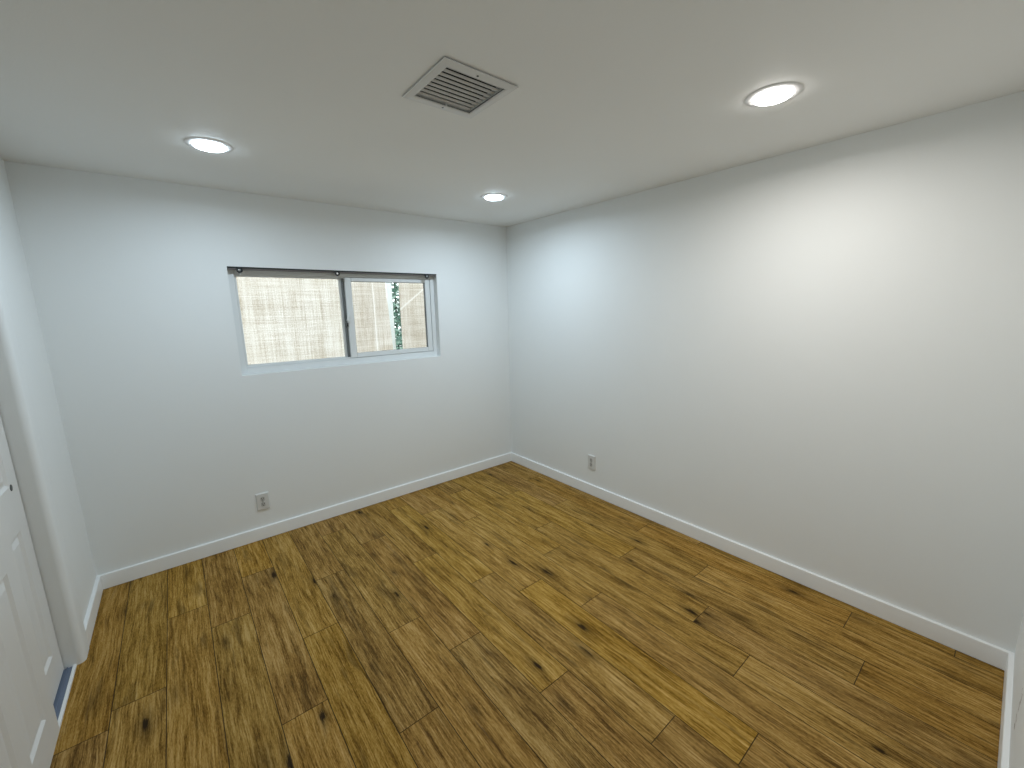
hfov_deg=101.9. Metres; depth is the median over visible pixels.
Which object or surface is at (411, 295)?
screen
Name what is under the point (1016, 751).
wall
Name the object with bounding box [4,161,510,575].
wall
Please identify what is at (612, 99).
ceiling
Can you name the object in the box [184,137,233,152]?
recessed light
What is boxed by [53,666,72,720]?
door track
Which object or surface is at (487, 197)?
diffuser
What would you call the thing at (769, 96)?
diffuser
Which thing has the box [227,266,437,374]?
window
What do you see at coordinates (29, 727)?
door
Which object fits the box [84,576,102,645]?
baseboard
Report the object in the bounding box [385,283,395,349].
post
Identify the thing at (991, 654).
baseboard
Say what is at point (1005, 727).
baseboard
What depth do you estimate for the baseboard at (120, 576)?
3.13 m
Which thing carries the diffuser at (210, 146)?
attached to the recessed light at (201, 143)
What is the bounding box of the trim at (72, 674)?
[56,664,76,742]
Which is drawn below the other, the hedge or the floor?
the floor
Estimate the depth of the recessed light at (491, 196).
2.96 m
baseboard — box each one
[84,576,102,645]
[97,452,511,588]
[511,453,1013,670]
[997,653,1013,767]
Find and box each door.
[0,416,63,703]
[0,502,59,767]
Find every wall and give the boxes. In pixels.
[0,158,96,668]
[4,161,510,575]
[506,91,1023,652]
[1009,613,1023,767]
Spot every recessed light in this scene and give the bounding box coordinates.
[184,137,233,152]
[481,193,506,200]
[745,82,802,106]
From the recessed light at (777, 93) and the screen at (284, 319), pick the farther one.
the screen at (284, 319)
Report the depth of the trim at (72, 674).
1.83 m
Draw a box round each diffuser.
[192,141,225,152]
[485,195,502,200]
[753,88,792,105]
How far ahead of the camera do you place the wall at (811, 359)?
2.26 m
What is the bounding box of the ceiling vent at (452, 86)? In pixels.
[402,57,517,118]
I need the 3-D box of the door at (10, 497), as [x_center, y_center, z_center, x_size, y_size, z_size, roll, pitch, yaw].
[-1.963,0.391,1.538,0.034,2.033,0.620,-10,13,-38]
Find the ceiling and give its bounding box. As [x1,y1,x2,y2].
[0,0,1023,226]
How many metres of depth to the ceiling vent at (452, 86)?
1.55 m
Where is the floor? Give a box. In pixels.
[50,461,1004,767]
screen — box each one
[236,277,392,364]
[398,283,426,348]
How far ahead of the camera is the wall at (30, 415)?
1.96 m
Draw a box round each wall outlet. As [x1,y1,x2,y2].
[255,492,269,510]
[588,454,595,469]
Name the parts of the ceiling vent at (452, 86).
louvre panel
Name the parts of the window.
fixed sash, curtain rail, sliding sash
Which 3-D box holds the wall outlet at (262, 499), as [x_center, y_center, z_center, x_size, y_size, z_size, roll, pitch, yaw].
[-1.832,0.863,3.052,0.083,0.128,0.012,-10,13,-38]
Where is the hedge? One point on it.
(396, 304)
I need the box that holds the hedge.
[391,283,402,348]
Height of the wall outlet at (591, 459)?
0.128 m
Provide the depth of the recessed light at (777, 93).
1.59 m

